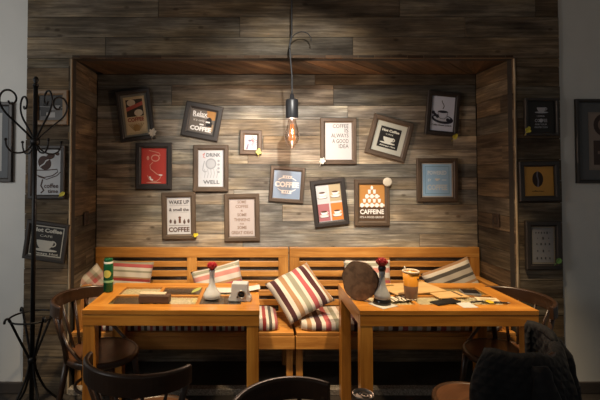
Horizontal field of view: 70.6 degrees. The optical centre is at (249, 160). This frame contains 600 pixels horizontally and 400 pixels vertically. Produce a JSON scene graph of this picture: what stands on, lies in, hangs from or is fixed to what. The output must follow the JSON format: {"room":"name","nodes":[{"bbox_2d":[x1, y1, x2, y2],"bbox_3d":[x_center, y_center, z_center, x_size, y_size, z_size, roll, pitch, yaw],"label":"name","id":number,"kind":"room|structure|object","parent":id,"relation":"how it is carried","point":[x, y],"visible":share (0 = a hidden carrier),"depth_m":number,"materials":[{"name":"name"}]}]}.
{"room":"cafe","nodes":[
{"label":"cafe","id":0,"kind":"room"},
{"bbox_2d":[66,58,96,384],"bbox_3d":[-1.261,0.405,3.145,0.070,2.355,0.551,0,-2,0],"label":"wall","id":1,"kind":"structure","parent":0,"point":[86,78],"depth_m":3.12,"materials":[{"name":"brown wood"}]},
{"bbox_2d":[67,59,71,393],"bbox_3d":[-1.230,0.433,2.863,0.008,2.275,0.010,0,-2,0],"label":"trim","id":2,"kind":"structure","parent":1,"relation":"attached to","point":[70,59],"depth_m":2.87,"materials":[{"name":"brown wood"}]},
{"bbox_2d":[83,211,88,225],"bbox_3d":[-1.218,0.427,3.127,0.014,0.098,0.085,0,-2,0],"label":"wall socket","id":3,"kind":"object","parent":1,"relation":"attached to","point":[85,214],"visible":1,"depth_m":3.11,"materials":[{"name":"brown plastic"}]},
{"bbox_2d":[95,73,478,361],"bbox_3d":[0.294,0.411,3.385,3.181,2.355,0.070,0,-2,0],"label":"wall","id":4,"kind":"structure","parent":0,"point":[126,216],"depth_m":3.36,"materials":[{"name":"brown wood"}]},
{"bbox_2d":[115,88,155,142],"bbox_3d":[-0.916,-0.365,3.358,0.326,0.440,0.024,0,-2,0],"label":"picture frame","id":5,"kind":"object","parent":4,"relation":"attached to","point":[134,107],"visible":1,"depth_m":3.36,"materials":[{"name":"wood"}]},
{"bbox_2d":[123,95,147,134],"bbox_3d":[-0.916,-0.365,3.361,0.207,0.321,0.001,0,-2,0],"label":"poster","id":6,"kind":"object","parent":5,"relation":"attached to","point":[135,107],"depth_m":3.36,"materials":[{"name":"paper"}]},
{"bbox_2d":[149,128,155,136],"bbox_3d":[-0.771,-0.213,3.330,0.063,0.096,0.023,0,-2,0],"label":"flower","id":7,"kind":"object","parent":5,"relation":"attached to","point":[152,132],"visible":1,"depth_m":3.32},
{"bbox_2d":[135,143,171,188],"bbox_3d":[-0.766,0.040,3.347,0.288,0.372,0.024,0,-2,0],"label":"picture frame","id":8,"kind":"object","parent":4,"relation":"attached to","point":[153,160],"visible":1,"depth_m":3.35,"materials":[{"name":"paper"}]},
{"bbox_2d":[141,148,165,183],"bbox_3d":[-0.766,0.040,3.352,0.204,0.288,0.001,0,-2,0],"label":"poster","id":9,"kind":"object","parent":8,"relation":"attached to","point":[153,160],"depth_m":3.35,"materials":[{"name":"paper"}]},
{"bbox_2d":[162,192,195,239],"bbox_3d":[-0.565,0.434,3.337,0.268,0.372,0.024,-1,-1,0],"label":"picture frame","id":10,"kind":"object","parent":4,"relation":"attached to","point":[178,208],"visible":1,"depth_m":3.34,"materials":[{"name":"brown wood"}]},
{"bbox_2d":[167,197,190,233],"bbox_3d":[-0.565,0.434,3.341,0.198,0.300,0.001,0,-2,0],"label":"poster","id":11,"kind":"object","parent":10,"relation":"attached to","point":[178,208],"depth_m":3.34,"materials":[{"name":"paper"}]},
{"bbox_2d":[180,101,223,141],"bbox_3d":[-0.383,-0.317,3.357,0.346,0.330,0.024,0,-2,0],"label":"picture frame","id":12,"kind":"object","parent":4,"relation":"attached to","point":[200,120],"visible":1,"depth_m":3.35,"materials":[{"name":"wood"}]},
{"bbox_2d":[188,108,216,134],"bbox_3d":[-0.383,-0.317,3.361,0.239,0.223,0.001,0,-2,0],"label":"poster","id":13,"kind":"object","parent":12,"relation":"attached to","point":[201,121],"depth_m":3.36,"materials":[{"name":"paper"}]},
{"bbox_2d":[193,145,228,191],"bbox_3d":[-0.312,0.058,3.347,0.280,0.372,0.024,0,-2,0],"label":"picture frame","id":14,"kind":"object","parent":4,"relation":"attached to","point":[210,162],"visible":1,"depth_m":3.35,"materials":[{"name":"brown wood"}]},
{"bbox_2d":[198,150,222,186],"bbox_3d":[-0.312,0.058,3.351,0.204,0.296,0.001,0,-2,0],"label":"poster","id":15,"kind":"object","parent":14,"relation":"attached to","point":[210,162],"depth_m":3.35,"materials":[{"name":"paper"}]},
{"bbox_2d":[224,193,259,241],"bbox_3d":[-0.064,0.449,3.336,0.280,0.376,0.024,-1,-1,0],"label":"picture frame","id":16,"kind":"object","parent":4,"relation":"attached to","point":[241,211],"visible":1,"depth_m":3.34,"materials":[{"name":"brown wood"}]},
{"bbox_2d":[229,199,254,235],"bbox_3d":[-0.064,0.449,3.341,0.208,0.303,0.001,0,-2,0],"label":"poster","id":17,"kind":"object","parent":16,"relation":"attached to","point":[241,211],"depth_m":3.34,"materials":[{"name":"paper"}]},
{"bbox_2d":[239,130,261,154],"bbox_3d":[0.006,-0.149,3.352,0.176,0.196,0.024,1,-1,0],"label":"picture frame","id":18,"kind":"object","parent":4,"relation":"attached to","point":[250,140],"visible":0.98,"depth_m":3.34,"materials":[{"name":"brown wood"}]},
{"bbox_2d":[244,135,256,149],"bbox_3d":[0.006,-0.148,3.357,0.106,0.126,0.001,0,-2,0],"label":"poster","id":19,"kind":"object","parent":18,"relation":"attached to","point":[250,141],"depth_m":3.36,"materials":[{"name":"paper"}]},
{"bbox_2d":[268,166,305,203],"bbox_3d":[0.294,0.187,3.343,0.296,0.303,0.024,0,-2,0],"label":"picture frame","id":20,"kind":"object","parent":4,"relation":"attached to","point":[286,184],"visible":1,"depth_m":3.35,"materials":[{"name":"brown wood"}]},
{"bbox_2d":[272,170,300,198],"bbox_3d":[0.294,0.188,3.348,0.235,0.243,0.001,0,-2,0],"label":"poster","id":21,"kind":"object","parent":20,"relation":"attached to","point":[286,184],"depth_m":3.35,"materials":[{"name":"paper"}]},
{"bbox_2d":[310,177,349,227],"bbox_3d":[0.633,0.331,3.340,0.315,0.400,0.024,0,-2,0],"label":"picture frame","id":22,"kind":"object","parent":4,"relation":"attached to","point":[328,196],"visible":1,"depth_m":3.34,"materials":[{"name":"wood"}]},
{"bbox_2d":[315,183,343,221],"bbox_3d":[0.633,0.330,3.342,0.226,0.307,0.003,0,-2,0],"label":"poster","id":23,"kind":"object","parent":22,"relation":"attached to","point":[329,197],"depth_m":3.34,"materials":[{"name":"paper"}]},
{"bbox_2d":[320,118,356,163],"bbox_3d":[0.705,-0.159,3.352,0.288,0.372,0.024,0,-2,0],"label":"picture frame","id":24,"kind":"object","parent":4,"relation":"attached to","point":[338,136],"visible":0.99,"depth_m":3.35,"materials":[{"name":"brown wood"}]},
{"bbox_2d":[319,158,325,164],"bbox_3d":[0.572,0.008,3.318,0.049,0.072,0.022,-1,-2,21],"label":"flower ornament","id":25,"kind":"object","parent":24,"relation":"attached to","point":[322,160],"visible":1,"depth_m":3.32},
{"bbox_2d":[325,123,351,159],"bbox_3d":[0.705,-0.159,3.357,0.217,0.301,0.001,0,-2,0],"label":"poster","id":26,"kind":"object","parent":24,"relation":"attached to","point":[338,136],"depth_m":3.36,"materials":[{"name":"paper"}]},
{"bbox_2d":[354,179,389,225],"bbox_3d":[0.970,0.331,3.340,0.280,0.368,0.024,0,-2,0],"label":"picture frame","id":27,"kind":"object","parent":4,"relation":"attached to","point":[371,196],"visible":0.99,"depth_m":3.34,"materials":[{"name":"brown wood"}]},
{"bbox_2d":[359,184,384,220],"bbox_3d":[0.970,0.331,3.342,0.207,0.295,0.004,0,-2,0],"label":"poster","id":28,"kind":"object","parent":27,"relation":"attached to","point":[371,196],"depth_m":3.34,"materials":[{"name":"paper"}]},
{"bbox_2d":[383,177,391,186],"bbox_3d":[1.087,0.166,3.323,0.072,0.072,0.022,0,-2,0],"label":"round ornament","id":29,"kind":"object","parent":27,"relation":"attached to","point":[387,181],"visible":1,"depth_m":3.31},
{"bbox_2d":[364,113,413,162],"bbox_3d":[1.112,-0.183,3.353,0.398,0.398,0.024,0,-2,0],"label":"picture frame","id":30,"kind":"object","parent":4,"relation":"attached to","point":[388,137],"visible":1,"depth_m":3.35,"materials":[{"name":"brown wood"}]},
{"bbox_2d":[376,125,401,150],"bbox_3d":[1.112,-0.183,3.355,0.206,0.206,0.001,0,-2,0],"label":"poster","id":31,"kind":"object","parent":30,"relation":"attached to","point":[388,137],"depth_m":3.36,"materials":[{"name":"paper"}]},
{"bbox_2d":[416,158,457,201],"bbox_3d":[1.491,0.151,3.344,0.324,0.348,0.024,0,-2,0],"label":"picture frame","id":32,"kind":"object","parent":4,"relation":"attached to","point":[436,178],"visible":1,"depth_m":3.34,"materials":[{"name":"brown wood"}]},
{"bbox_2d":[423,164,451,195],"bbox_3d":[1.491,0.152,3.347,0.229,0.253,0.001,0,-2,0],"label":"poster","id":33,"kind":"object","parent":32,"relation":"attached to","point":[437,178],"depth_m":3.35,"materials":[{"name":"paper"}]},
{"bbox_2d":[424,90,460,136],"bbox_3d":[1.539,-0.378,3.358,0.291,0.374,0.024,0,-2,0],"label":"picture frame","id":34,"kind":"object","parent":4,"relation":"attached to","point":[442,108],"visible":1,"depth_m":3.36,"materials":[{"name":"wood"}]},
{"bbox_2d":[430,96,454,131],"bbox_3d":[1.539,-0.378,3.362,0.216,0.299,0.001,0,-2,0],"label":"poster","id":35,"kind":"object","parent":34,"relation":"attached to","point":[442,108],"depth_m":3.36,"materials":[{"name":"paper"}]},
{"bbox_2d":[0,0,599,393],"bbox_3d":[0.200,0.052,2.937,8.400,3.050,0.120,0,-2,0],"label":"wall","id":36,"kind":"structure","parent":0,"point":[57,30],"depth_m":2.90,"materials":[{"name":"brown wood"}]},
{"bbox_2d":[0,102,13,181],"bbox_3d":[-1.784,-0.132,2.890,0.300,0.552,0.024,0,-2,0],"label":"picture frame","id":37,"kind":"object","parent":36,"relation":"attached to","point":[6,124],"visible":0.92,"depth_m":2.89,"materials":[{"name":"wood"}]},
{"bbox_2d":[0,113,1,170],"bbox_3d":[-1.784,-0.132,2.893,0.150,0.402,0.001,0,-2,0],"label":"poster","id":38,"kind":"object","parent":37,"relation":"attached to","point":[0,113],"depth_m":2.89,"materials":[{"name":"paper"}]},
{"bbox_2d":[0,382,21,393],"bbox_3d":[-2.772,1.538,2.851,2.457,0.075,0.018,0,-2,0],"label":"baseboard","id":39,"kind":"structure","parent":36,"relation":"attached to","point":[5,387],"depth_m":2.84,"materials":[{"name":"black wood"}]},
{"bbox_2d":[22,219,69,263],"bbox_3d":[-1.384,0.545,2.851,0.320,0.299,0.024,0,-2,0],"label":"picture frame","id":40,"kind":"object","parent":36,"relation":"attached to","point":[51,237],"visible":0.96,"depth_m":2.85,"materials":[{"name":"wood"}]},
{"bbox_2d":[27,225,64,258],"bbox_3d":[-1.384,0.545,2.855,0.263,0.242,0.002,0,-2,0],"label":"poster","id":41,"kind":"object","parent":40,"relation":"attached to","point":[50,239],"depth_m":2.85,"materials":[{"name":"paper"}]},
{"bbox_2d":[28,145,65,198],"bbox_3d":[-1.387,0.075,2.863,0.247,0.363,0.024,0,-2,0],"label":"picture frame","id":42,"kind":"object","parent":36,"relation":"attached to","point":[50,168],"visible":0.92,"depth_m":2.87,"materials":[{"name":"wood"}]},
{"bbox_2d":[37,149,60,194],"bbox_3d":[-1.387,0.075,2.868,0.196,0.312,0.001,0,-2,0],"label":"poster","id":43,"kind":"object","parent":42,"relation":"attached to","point":[48,166],"depth_m":2.87,"materials":[{"name":"paper"}]},
{"bbox_2d":[38,90,68,124],"bbox_3d":[-1.365,-0.365,2.874,0.236,0.240,0.024,-1,-2,0],"label":"picture frame","id":44,"kind":"object","parent":36,"relation":"attached to","point":[55,115],"visible":0.72,"depth_m":2.88,"materials":[{"name":"brown wood"}]},
{"bbox_2d":[39,95,62,119],"bbox_3d":[-1.365,-0.365,2.878,0.173,0.177,0.001,0,-2,0],"label":"poster","id":45,"kind":"object","parent":44,"relation":"attached to","point":[43,109],"depth_m":2.88,"materials":[{"name":"paper"}]},
{"bbox_2d":[68,385,436,394],"bbox_3d":[0.294,1.554,2.847,3.037,0.042,0.060,0,-2,0],"label":"trim","id":46,"kind":"structure","parent":36,"relation":"attached to","point":[192,389],"depth_m":2.82,"materials":[{"name":"wood"}]},
{"bbox_2d":[72,55,512,73],"bbox_3d":[0.294,-0.737,3.174,3.181,0.070,0.553,0,-2,0],"label":"soffit","id":47,"kind":"object","parent":36,"relation":"attached to","point":[105,67],"visible":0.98,"depth_m":3.10,"materials":[{"name":"brown wood"}]},
{"bbox_2d":[517,161,560,201],"bbox_3d":[1.970,0.138,2.861,0.274,0.271,0.024,-1,-1,0],"label":"picture frame","id":48,"kind":"object","parent":36,"relation":"attached to","point":[537,180],"visible":1,"depth_m":2.86,"materials":[{"name":"wood"}]},
{"bbox_2d":[524,166,553,195],"bbox_3d":[1.970,0.138,2.866,0.210,0.207,0.001,0,-2,0],"label":"poster","id":49,"kind":"object","parent":48,"relation":"attached to","point":[538,180],"depth_m":2.87,"materials":[{"name":"paper"}]},
{"bbox_2d":[523,98,558,135],"bbox_3d":[1.993,-0.301,2.873,0.230,0.257,0.024,0,-2,0],"label":"picture frame","id":50,"kind":"object","parent":36,"relation":"attached to","point":[540,114],"visible":1,"depth_m":2.88,"materials":[{"name":"wood"}]},
{"bbox_2d":[528,101,554,132],"bbox_3d":[1.993,-0.301,2.877,0.192,0.220,0.001,0,-2,0],"label":"poster","id":51,"kind":"object","parent":50,"relation":"attached to","point":[541,114],"depth_m":2.88,"materials":[{"name":"paper"}]},
{"bbox_2d":[524,221,561,269],"bbox_3d":[1.990,0.571,2.850,0.240,0.329,0.024,0,-2,0],"label":"picture frame","id":52,"kind":"object","parent":36,"relation":"attached to","point":[542,239],"visible":1,"depth_m":2.85,"materials":[{"name":"wood"}]},
{"bbox_2d":[532,228,553,261],"bbox_3d":[1.990,0.571,2.853,0.142,0.231,0.001,0,-2,0],"label":"poster","id":53,"kind":"object","parent":52,"relation":"attached to","point":[542,238],"depth_m":2.85,"materials":[{"name":"paper"}]},
{"bbox_2d":[574,99,599,182],"bbox_3d":[2.454,-0.137,2.891,0.421,0.580,0.024,0,-2,0],"label":"picture frame","id":54,"kind":"object","parent":36,"relation":"attached to","point":[586,111],"visible":1,"depth_m":2.89,"materials":[{"name":"wood"}]},
{"bbox_2d":[588,112,599,169],"bbox_3d":[2.454,-0.137,2.894,0.240,0.399,0.001,0,-2,0],"label":"poster","id":55,"kind":"object","parent":54,"relation":"attached to","point":[593,117],"depth_m":2.89,"materials":[{"name":"paper"}]},
{"bbox_2d":[579,382,599,393],"bbox_3d":[3.268,1.538,2.851,2.263,0.075,0.018,0,-2,0],"label":"baseboard","id":56,"kind":"structure","parent":36,"relation":"attached to","point":[586,387],"depth_m":2.84,"materials":[{"name":"black wood"}]},
{"bbox_2d":[0,361,599,399],"bbox_3d":[0.200,1.573,0.861,8.400,0.100,5.250,0,-2,0],"label":"floor","id":57,"kind":"structure","parent":0,"point":[203,372],"depth_m":3.13,"materials":[{"name":"tile"}]},
{"bbox_2d":[0,76,67,399],"bbox_3d":[-1.352,0.516,2.624,0.308,2.105,0.308,0,-2,-7],"label":"coat stand","id":58,"kind":"object","parent":57,"relation":"on","point":[33,349],"visible":0.94,"depth_m":2.61,"materials":[{"name":"black metal"}]},
{"bbox_2d":[50,285,139,399],"bbox_3d":[-0.921,1.187,2.520,0.509,0.765,0.465,0,-2,13],"label":"bentwood chair","id":59,"kind":"object","parent":57,"relation":"on","point":[114,352],"visible":0.73,"depth_m":2.50,"materials":[{"name":"brown wood"}]},
{"bbox_2d":[83,351,191,399],"bbox_3d":[-0.429,1.167,1.762,0.465,0.765,0.509,0,-2,15],"label":"bentwood chair","id":60,"kind":"object","parent":57,"relation":"on","point":[155,386],"visible":1,"depth_m":1.54,"materials":[{"name":"brown wood"}]},
{"bbox_2d":[82,283,259,399],"bbox_3d":[-0.429,1.192,2.550,0.967,0.750,0.558,0,-2,1],"label":"table","id":61,"kind":"object","parent":57,"relation":"on","point":[121,307],"visible":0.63,"depth_m":2.28,"materials":[{"name":"orange wood"}]},
{"bbox_2d":[103,257,113,292],"bbox_3d":[-0.889,0.715,2.638,0.061,0.208,0.061,0,-2,0],"label":"canister","id":62,"kind":"object","parent":61,"relation":"on","point":[108,267],"visible":1,"depth_m":2.61,"materials":[{"name":"green metal"}]},
{"bbox_2d":[139,291,170,303],"bbox_3d":[-0.547,0.786,2.419,0.176,0.053,0.060,0,-2,4],"label":"box","id":63,"kind":"object","parent":61,"relation":"on","point":[144,297],"visible":1,"depth_m":2.39,"materials":[{"name":"brown wood"}]},
{"bbox_2d":[203,261,220,299],"bbox_3d":[-0.225,0.707,2.492,0.104,0.216,0.103,0,-2,0],"label":"bud vase","id":64,"kind":"object","parent":61,"relation":"on","point":[212,293],"visible":1,"depth_m":2.47,"materials":[{"name":"white ceramic"}]},
{"bbox_2d":[206,284,259,292],"bbox_3d":[-0.108,0.806,2.669,0.340,0.029,0.120,0,-2,-3],"label":"paper sheet","id":65,"kind":"object","parent":61,"relation":"on","point":[254,287],"visible":0.45,"depth_m":2.66,"materials":[{"name":"white paper"}]},
{"bbox_2d":[228,281,251,301],"bbox_3d":[-0.058,0.763,2.461,0.132,0.102,0.081,0,-2,6],"label":"napkin dispenser","id":66,"kind":"object","parent":61,"relation":"on","point":[240,292],"visible":1,"depth_m":2.43,"materials":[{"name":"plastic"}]},
{"bbox_2d":[70,247,294,384],"bbox_3d":[-0.456,1.127,3.080,1.516,0.908,0.483,0,-2,0],"label":"bench","id":67,"kind":"object","parent":57,"relation":"on","point":[283,338],"visible":0.4,"depth_m":3.29,"materials":[{"name":"brown wood"}]},
{"bbox_2d":[101,306,277,330],"bbox_3d":[-0.468,1.131,3.033,1.316,0.065,0.370,0,-2,0],"label":"seat pad","id":68,"kind":"object","parent":67,"relation":"on","point":[268,321],"visible":0.29,"depth_m":2.85,"materials":[{"name":"multicoloured fabric"}]},
{"bbox_2d":[80,263,102,305],"bbox_3d":[-1.153,0.935,3.104,0.348,0.340,0.130,0,-2,-16],"label":"cushion","id":69,"kind":"object","parent":68,"relation":"on","point":[94,276],"visible":0.34,"depth_m":3.09,"materials":[{"name":"fabric"}]},
{"bbox_2d":[113,260,153,284],"bbox_3d":[-0.935,0.916,3.194,0.390,0.320,0.150,0,-2,4],"label":"cushion","id":70,"kind":"object","parent":68,"relation":"on","point":[123,272],"visible":0.31,"depth_m":3.17,"materials":[{"name":"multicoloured fabric"}]},
{"bbox_2d":[191,260,241,282],"bbox_3d":[-0.235,0.940,3.183,0.433,0.362,0.146,0,-2,-5],"label":"cushion","id":71,"kind":"object","parent":68,"relation":"on","point":[229,272],"visible":0.39,"depth_m":3.17,"materials":[{"name":"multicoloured fabric"}]},
{"bbox_2d":[233,376,329,399],"bbox_3d":[0.179,1.154,1.268,0.465,0.765,0.509,1,-2,-45],"label":"bentwood chair","id":72,"kind":"object","parent":57,"relation":"on","point":[285,387],"visible":1,"depth_m":1.50,"materials":[{"name":"brown wood"}]},
{"bbox_2d":[289,247,515,375],"bbox_3d":[1.056,1.127,3.080,1.493,0.908,0.483,0,-2,0],"label":"bench","id":73,"kind":"object","parent":57,"relation":"on","point":[304,339],"visible":0.3,"depth_m":3.29,"materials":[{"name":"brown wood"}]},
{"bbox_2d":[299,306,501,330],"bbox_3d":[1.040,1.132,3.033,1.370,0.063,0.370,0,-2,0],"label":"seat pad","id":74,"kind":"object","parent":73,"relation":"on","point":[323,318],"visible":0.26,"depth_m":2.86,"materials":[{"name":"multicoloured fabric"}]},
{"bbox_2d":[265,262,334,324],"bbox_3d":[0.356,0.952,3.053,0.426,0.356,0.301,0,-2,-18],"label":"cushion","id":75,"kind":"object","parent":74,"relation":"on","point":[298,292],"visible":1,"depth_m":2.98,"materials":[{"name":"fabric"}]},
{"bbox_2d":[343,260,389,282],"bbox_3d":[0.897,0.905,3.194,0.361,0.291,0.142,0,-2,-1],"label":"cushion","id":76,"kind":"object","parent":74,"relation":"on","point":[373,264],"visible":0.17,"depth_m":3.19,"materials":[{"name":"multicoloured fabric"}]},
{"bbox_2d":[421,257,478,282],"bbox_3d":[1.527,0.918,3.174,0.460,0.371,0.146,0,-2,-6],"label":"cushion","id":77,"kind":"object","parent":74,"relation":"on","point":[460,271],"visible":0.48,"depth_m":3.15,"materials":[{"name":"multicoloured fabric"}]},
{"bbox_2d":[338,283,538,399],"bbox_3d":[1.080,1.192,2.546,0.970,0.750,0.565,0,-2,0],"label":"table","id":78,"kind":"object","parent":57,"relation":"on","point":[419,312],"visible":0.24,"depth_m":2.29,"materials":[{"name":"orange wood"}]},
{"bbox_2d":[342,261,378,300],"bbox_3d":[0.645,0.701,2.456,0.212,0.225,0.028,-1,-2,28],"label":"log slice","id":79,"kind":"object","parent":78,"relation":"on","point":[360,280],"visible":0.98,"depth_m":2.44,"materials":[{"name":"brown wood"}]},
{"bbox_2d":[368,302,396,308],"bbox_3d":[0.751,0.810,2.371,0.116,0.002,0.116,1,-2,-28],"label":"napkin","id":80,"kind":"object","parent":78,"relation":"on","point":[371,303],"visible":0.63,"depth_m":2.34,"materials":[{"name":"white paper"}]},
{"bbox_2d":[373,257,391,305],"bbox_3d":[0.754,0.681,2.396,0.100,0.258,0.100,0,-2,0],"label":"bud vase","id":81,"kind":"object","parent":80,"relation":"on","point":[382,296],"visible":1,"depth_m":2.38,"materials":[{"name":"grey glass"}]},
{"bbox_2d":[390,296,415,301],"bbox_3d":[0.889,0.810,2.473,0.150,0.006,0.085,0,-2,-12],"label":"cloth napkin","id":82,"kind":"object","parent":78,"relation":"on","point":[399,298],"visible":0.77,"depth_m":2.46,"materials":[{"name":"beige fabric"}]},
{"bbox_2d":[402,266,419,299],"bbox_3d":[0.954,0.719,2.491,0.099,0.191,0.098,0,-2,0],"label":"coffee cup","id":83,"kind":"object","parent":78,"relation":"on","point":[410,276],"visible":0.99,"depth_m":2.46,"materials":[{"name":"plastic"}]},
{"bbox_2d":[386,281,446,295],"bbox_3d":[1.026,0.812,2.680,0.352,0.015,0.229,0,-2,-15],"label":"placemat","id":84,"kind":"object","parent":78,"relation":"on","point":[397,289],"visible":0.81,"depth_m":2.66,"materials":[{"name":"paper"}]},
{"bbox_2d":[430,298,460,305],"bbox_3d":[1.119,0.808,2.408,0.170,0.010,0.067,1,-2,-22],"label":"phone","id":85,"kind":"object","parent":78,"relation":"on","point":[449,300],"visible":1,"depth_m":2.40,"materials":[{"name":"black plastic"}]},
{"bbox_2d":[429,291,469,298],"bbox_3d":[1.208,0.813,2.556,0.193,0.008,0.124,0,-2,-9],"label":"menu board","id":86,"kind":"object","parent":78,"relation":"on","point":[448,294],"visible":1,"depth_m":2.54,"materials":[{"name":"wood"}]},
{"bbox_2d":[456,302,478,307],"bbox_3d":[1.220,0.811,2.365,0.085,0.002,0.092,0,-2,-2],"label":"paper slip","id":87,"kind":"object","parent":78,"relation":"on","point":[462,304],"visible":1,"depth_m":2.35,"materials":[{"name":"white paper"}]},
{"bbox_2d":[459,289,480,295],"bbox_3d":[1.359,0.811,2.594,0.101,0.013,0.095,0,-2,11],"label":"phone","id":88,"kind":"object","parent":78,"relation":"on","point":[464,291],"visible":0.99,"depth_m":2.57,"materials":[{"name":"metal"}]},
{"bbox_2d":[475,297,498,301],"bbox_3d":[1.395,0.814,2.471,0.121,0.001,0.074,0,-2,11],"label":"paper card","id":89,"kind":"object","parent":78,"relation":"on","point":[477,298],"visible":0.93,"depth_m":2.48,"materials":[{"name":"beige paper"}]},
{"bbox_2d":[494,301,509,303],"bbox_3d":[1.438,0.806,2.392,0.090,0.012,0.010,0,-2,8],"label":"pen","id":90,"kind":"object","parent":78,"relation":"on","point":[499,302],"visible":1,"depth_m":2.39,"materials":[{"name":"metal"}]},
{"bbox_2d":[431,352,555,399],"bbox_3d":[1.087,1.170,1.898,0.465,0.765,0.509,1,-2,-37],"label":"bentwood chair","id":91,"kind":"object","parent":57,"relation":"on","point":[453,390],"visible":0.25,"depth_m":2.04,"materials":[{"name":"brown wood"}]},
{"bbox_2d":[469,320,581,399],"bbox_3d":[1.190,1.026,1.766,0.677,0.574,0.362,1,-2,-37],"label":"jacket","id":92,"kind":"object","parent":91,"relation":"hanging from","point":[534,374],"visible":0.98,"depth_m":1.65,"materials":[{"name":"black fabric"}]},
{"bbox_2d":[459,286,557,381],"bbox_3d":[1.530,1.186,2.507,0.509,0.765,0.465,0,-2,-17],"label":"bentwood chair","id":93,"kind":"object","parent":57,"relation":"on","point":[476,346],"visible":0.51,"depth_m":2.58,"materials":[{"name":"brown wood"}]},
{"bbox_3d":[0.430,1.151,0.967,0.620,0.750,0.620,0,-2,0],"label":"pedestal table","id":94,"kind":"object","parent":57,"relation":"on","visible":0},
{"bbox_2d":[351,388,373,399],"bbox_3d":[0.322,0.721,1.194,0.066,0.120,0.066,1,-2,-20],"label":"soda can","id":95,"kind":"object","parent":94,"relation":"on","point":[358,393],"visible":1,"depth_m":1.20,"materials":[{"name":"metal"}]},
{"bbox_2d":[476,58,519,332],"bbox_3d":[1.850,0.405,3.145,0.070,2.355,0.551,0,-2,0],"label":"wall","id":96,"kind":"structure","parent":0,"point":[491,83],"depth_m":3.12,"materials":[{"name":"brown wood"}]},
{"bbox_2d":[492,213,499,227],"bbox_3d":[1.807,0.436,3.087,0.014,0.098,0.085,0,-2,0],"label":"wall socket","id":97,"kind":"object","parent":96,"relation":"attached to","point":[495,217],"visible":1,"depth_m":3.07,"materials":[{"name":"brown plastic"}]},
{"bbox_2d":[513,59,518,287],"bbox_3d":[1.819,0.433,2.863,0.008,2.275,0.010,0,-2,0],"label":"trim","id":98,"kind":"structure","parent":96,"relation":"attached to","point":[514,78],"depth_m":2.87,"materials":[{"name":"brown wood"}]},
{"bbox_3d":[0.200,-1.583,0.679,8.400,0.100,4.720,0,-2,0],"label":"ceiling","id":99,"kind":"structure","parent":0,"visible":0},
{"bbox_2d":[284,0,311,144],"bbox_3d":[0.320,-0.778,2.808,0.185,1.397,0.104,0,-2,0],"label":"pendant lamp","id":100,"kind":"object","parent":99,"relation":"hanging from","point":[291,103],"visible":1,"depth_m":2.78,"materials":[{"name":"black metal"}]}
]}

